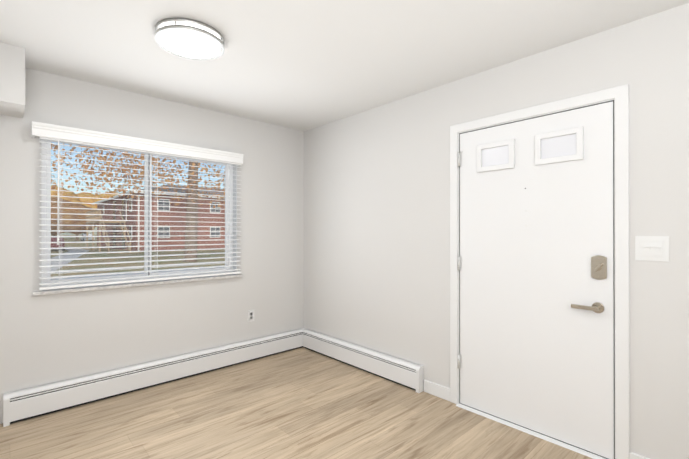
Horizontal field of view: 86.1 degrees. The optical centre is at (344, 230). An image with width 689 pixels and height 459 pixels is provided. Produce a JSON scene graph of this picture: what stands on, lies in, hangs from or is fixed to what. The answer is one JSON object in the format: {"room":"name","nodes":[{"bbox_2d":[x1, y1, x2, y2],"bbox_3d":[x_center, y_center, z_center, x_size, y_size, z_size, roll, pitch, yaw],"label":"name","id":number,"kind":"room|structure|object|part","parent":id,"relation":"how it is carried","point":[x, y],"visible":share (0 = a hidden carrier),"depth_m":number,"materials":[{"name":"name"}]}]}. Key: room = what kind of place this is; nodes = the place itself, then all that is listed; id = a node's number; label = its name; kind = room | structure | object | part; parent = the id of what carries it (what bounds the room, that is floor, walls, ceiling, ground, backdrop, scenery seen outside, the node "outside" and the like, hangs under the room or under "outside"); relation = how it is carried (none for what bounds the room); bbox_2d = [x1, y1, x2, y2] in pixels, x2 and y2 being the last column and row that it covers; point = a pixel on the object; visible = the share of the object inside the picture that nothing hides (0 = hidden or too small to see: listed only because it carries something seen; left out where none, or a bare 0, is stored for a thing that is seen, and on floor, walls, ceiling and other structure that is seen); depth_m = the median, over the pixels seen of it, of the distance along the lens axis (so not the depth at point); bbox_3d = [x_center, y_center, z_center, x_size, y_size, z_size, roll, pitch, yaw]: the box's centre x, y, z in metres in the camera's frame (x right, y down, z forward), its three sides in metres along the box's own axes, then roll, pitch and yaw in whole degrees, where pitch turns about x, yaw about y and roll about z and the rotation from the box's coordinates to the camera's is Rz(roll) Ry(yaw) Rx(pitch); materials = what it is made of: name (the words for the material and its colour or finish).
{"room":"empty living room","nodes":[
{"label":"empty living room","id":0,"kind":"room"},
{"bbox_2d":[0,68,303,423],"bbox_3d":[-1.706,0.083,3.189,3.600,2.440,0.200,0,0,-43],"label":"wall","id":1,"kind":"structure","parent":0,"point":[49,338],"depth_m":3.06,"materials":[{"name":"white paint"}]},
{"bbox_2d":[42,140,232,286],"bbox_3d":[-1.695,-0.148,3.227,1.503,1.158,0.070,0,0,-43],"label":"window","id":2,"kind":"structure","parent":1,"relation":"in","point":[148,208],"depth_m":3.17,"materials":[{"name":"clear glass"}]},
{"bbox_2d":[31,121,243,289],"bbox_3d":[-1.593,-0.167,3.090,1.575,1.164,0.098,0,0,-43],"label":"window blinds","id":3,"kind":"object","parent":2,"relation":"attached to","point":[59,133],"visible":0.96,"depth_m":2.95,"materials":[{"name":"white plastic"}]},
{"bbox_3d":[-1.593,-0.702,3.091,1.575,0.094,0.098,0,0,-43],"label":"valance cornice","id":4,"kind":"part","parent":3,"relation":"part of","materials":[{"name":"white"}]},
{"bbox_2d":[32,274,242,295],"bbox_3d":[-1.632,0.443,3.157,1.593,0.024,0.113,0,0,-43],"label":"window sill","id":5,"kind":"structure","parent":1,"relation":"attached to","point":[121,286],"depth_m":2.98,"materials":[{"name":"wood"}]},
{"bbox_2d":[41,140,236,290],"bbox_3d":[-1.642,-0.148,3.170,1.503,1.158,0.084,0,0,-43],"label":"window frame","id":6,"kind":"structure","parent":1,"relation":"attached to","point":[234,207],"depth_m":3.66,"materials":[{"name":"white"}]},
{"bbox_2d":[3,328,305,426],"bbox_3d":[-1.363,1.201,3.322,2.512,0.204,0.066,0,0,-43],"label":"baseboard heater","id":7,"kind":"object","parent":1,"relation":"attached to","point":[28,403],"visible":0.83,"depth_m":2.98,"materials":[{"name":"white metal"}]},
{"bbox_2d":[248,310,253,321],"bbox_3d":[-0.949,0.864,3.746,0.070,0.115,0.008,0,0,-43],"label":"electrical outlet","id":8,"kind":"object","parent":1,"relation":"attached to","point":[250,315],"visible":1,"depth_m":3.74,"materials":[{"name":"white plastic"}]},
{"bbox_2d":[0,347,592,458],"bbox_3d":[-0.076,1.349,1.424,3.600,0.100,5.000,0,0,-43],"label":"floor","id":9,"kind":"structure","parent":0,"point":[302,403],"depth_m":2.48,"materials":[{"name":"brown wood"}]},
{"bbox_2d":[456,403,607,458],"bbox_3d":[1.245,1.297,2.470,0.240,0.008,0.971,0,0,-43],"label":"threshold","id":10,"kind":"object","parent":9,"relation":"on","point":[541,436],"visible":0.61,"depth_m":2.36,"materials":[{"name":"grey"}]},
{"bbox_2d":[0,0,688,130],"bbox_3d":[-0.076,-1.191,1.430,3.600,0.100,5.000,0,0,-43],"label":"ceiling","id":11,"kind":"structure","parent":0,"point":[303,65],"depth_m":2.24,"materials":[{"name":"white paint"}]},
{"bbox_2d":[0,42,24,117],"bbox_3d":[-2.439,-0.962,2.132,0.885,0.355,0.360,0,0,-43],"label":"soffit","id":12,"kind":"structure","parent":11,"relation":"attached to","point":[12,80],"depth_m":2.27,"materials":[{"name":"white paint"}]},
{"bbox_2d":[155,18,223,59],"bbox_3d":[-0.898,-1.102,2.155,0.374,0.076,0.374,0,0,-43],"label":"flush-mount light","id":13,"kind":"object","parent":11,"relation":"attached to","point":[187,38],"visible":1,"depth_m":2.08,"materials":[{"name":"white"}]},
{"bbox_2d":[304,3,688,458],"bbox_3d":[1.205,0.081,2.545,0.200,2.440,4.700,0,0,-43],"label":"wall","id":14,"kind":"structure","parent":0,"point":[376,228],"depth_m":2.84,"materials":[{"name":"white paint"}]},
{"bbox_2d":[303,329,423,392],"bbox_3d":[0.089,1.202,3.553,0.066,0.204,1.567,0,0,-43],"label":"baseboard heater","id":15,"kind":"object","parent":14,"relation":"attached to","point":[407,374],"visible":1,"depth_m":3.38,"materials":[{"name":"white metal"}]},
{"bbox_2d":[457,101,613,458],"bbox_3d":[1.178,0.281,2.419,0.105,2.020,0.964,0,0,-43],"label":"door","id":16,"kind":"structure","parent":14,"relation":"in","point":[537,323],"depth_m":2.34,"materials":[{"name":"white"}]},
{"bbox_3d":[0.864,0.217,2.754,0.018,1.619,0.046,0,0,-43],"label":"door hinges","id":17,"kind":"part","parent":16,"relation":"part of","materials":[{"name":"white metal"}]},
{"bbox_3d":[1.053,-0.518,2.567,0.001,0.126,0.194,0,0,-43],"label":"lite panel","id":18,"kind":"part","parent":16,"relation":"part of","materials":[{"name":"clear glass"}]},
{"bbox_3d":[1.046,-0.518,2.561,0.019,0.194,0.262,0,0,-43],"label":"lite frame","id":19,"kind":"part","parent":16,"relation":"part of","materials":[{"name":"white"}]},
{"bbox_3d":[1.322,-0.518,2.276,0.001,0.126,0.200,0,0,-43],"label":"lite panel","id":20,"kind":"part","parent":16,"relation":"part of","materials":[{"name":"clear glass"}]},
{"bbox_3d":[1.316,-0.518,2.270,0.019,0.194,0.268,0,0,-43],"label":"lite frame","id":21,"kind":"part","parent":16,"relation":"part of","materials":[{"name":"white"}]},
{"bbox_3d":[1.408,0.442,2.137,0.061,0.063,0.154,0,0,-43],"label":"lever handle","id":22,"kind":"part","parent":16,"relation":"part of","materials":[{"name":"beige metal"}]},
{"bbox_3d":[1.454,0.210,2.110,0.030,0.140,0.076,0,0,-43],"label":"deadbolt handle","id":23,"kind":"part","parent":16,"relation":"part of","materials":[{"name":"beige metal"}]},
{"bbox_2d":[450,84,629,458],"bbox_3d":[1.254,0.250,2.480,0.216,2.102,1.095,0,0,-43],"label":"door frame","id":24,"kind":"structure","parent":14,"relation":"attached to","point":[619,95],"depth_m":2.05,"materials":[{"name":"white wood"}]},
{"bbox_2d":[629,452,649,458],"bbox_3d":[2.128,1.251,1.388,0.020,0.095,1.692,0,0,-43],"label":"baseboard","id":25,"kind":"structure","parent":14,"relation":"attached to","point":[632,455],"depth_m":1.99,"materials":[{"name":"white wood"}]},
{"bbox_2d":[635,236,668,261],"bbox_3d":[1.617,0.093,1.940,0.017,0.132,0.138,0,0,-43],"label":"light switch","id":26,"kind":"object","parent":14,"relation":"attached to","point":[651,248],"visible":1,"depth_m":1.94,"materials":[{"name":"white plastic"}]},
{"label":"outside","id":27,"kind":"structure","parent":0,"visible":0},
{"bbox_2d":[51,235,224,276],"bbox_3d":[-68.314,2.153,129.083,370.000,0.001,244.500,0,0,-43],"label":"lawn","id":28,"kind":"structure","parent":27,"point":[121,259],"depth_m":24.52,"materials":[{"name":"green plant"}]},
{"bbox_2d":[51,237,64,250],"bbox_3d":[-28.664,1.215,36.009,1.800,1.407,4.500,0,0,-43],"label":"car","id":29,"kind":"object","parent":28,"relation":"on","point":[54,239],"depth_m":34.94,"materials":[{"name":"red paint"}]},
{"bbox_2d":[51,196,96,240],"bbox_3d":[-55.673,-1.925,52.914,33.618,7.788,10.638,0,0,-43],"label":"trees","id":30,"kind":"object","parent":28,"relation":"on","point":[74,216],"depth_m":59.13,"materials":[{"name":"brown plant"}]},
{"bbox_2d":[80,234,94,240],"bbox_3d":[-50.459,1.301,72.380,1.800,1.407,4.500,0,0,-43],"label":"car","id":31,"kind":"object","parent":28,"relation":"on","point":[90,239],"depth_m":71.21,"materials":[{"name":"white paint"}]},
{"bbox_2d":[51,185,127,235],"bbox_3d":[-74.595,-4.825,83.805,88.824,13.736,20.023,0,0,-43],"label":"trees","id":32,"kind":"object","parent":28,"relation":"on","point":[85,200],"depth_m":88.66,"materials":[{"name":"orange plant"}]},
{"bbox_2d":[51,248,224,273],"bbox_3d":[1.800,1.955,53.291,370.000,0.025,35.000,0,0,-43],"label":"sidewalk","id":33,"kind":"structure","parent":28,"relation":"on","point":[64,257],"depth_m":21.10,"materials":[{"name":"white concrete"}]},
{"bbox_2d":[51,143,224,261],"bbox_3d":[-9.158,-8.985,24.431,33.108,21.929,15.987,0,0,-43],"label":"tree","id":34,"kind":"object","parent":28,"relation":"on","point":[192,195],"depth_m":21.59,"materials":[{"name":"brown plant"}]},
{"bbox_2d":[86,184,224,253],"bbox_3d":[-15.945,-1.464,48.728,29.760,6.850,20.110,0,0,-43],"label":"building","id":35,"kind":"structure","parent":28,"relation":"on","point":[126,205],"depth_m":35.97,"materials":[{"name":"red brick"}]},
{"bbox_2d":[51,267,224,279],"bbox_3d":[19.762,1.926,33.875,370.000,0.001,14.900,0,0,-43],"label":"street","id":36,"kind":"structure","parent":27,"point":[125,274],"depth_m":15.91,"materials":[{"name":"grey asphalt"}]}
]}

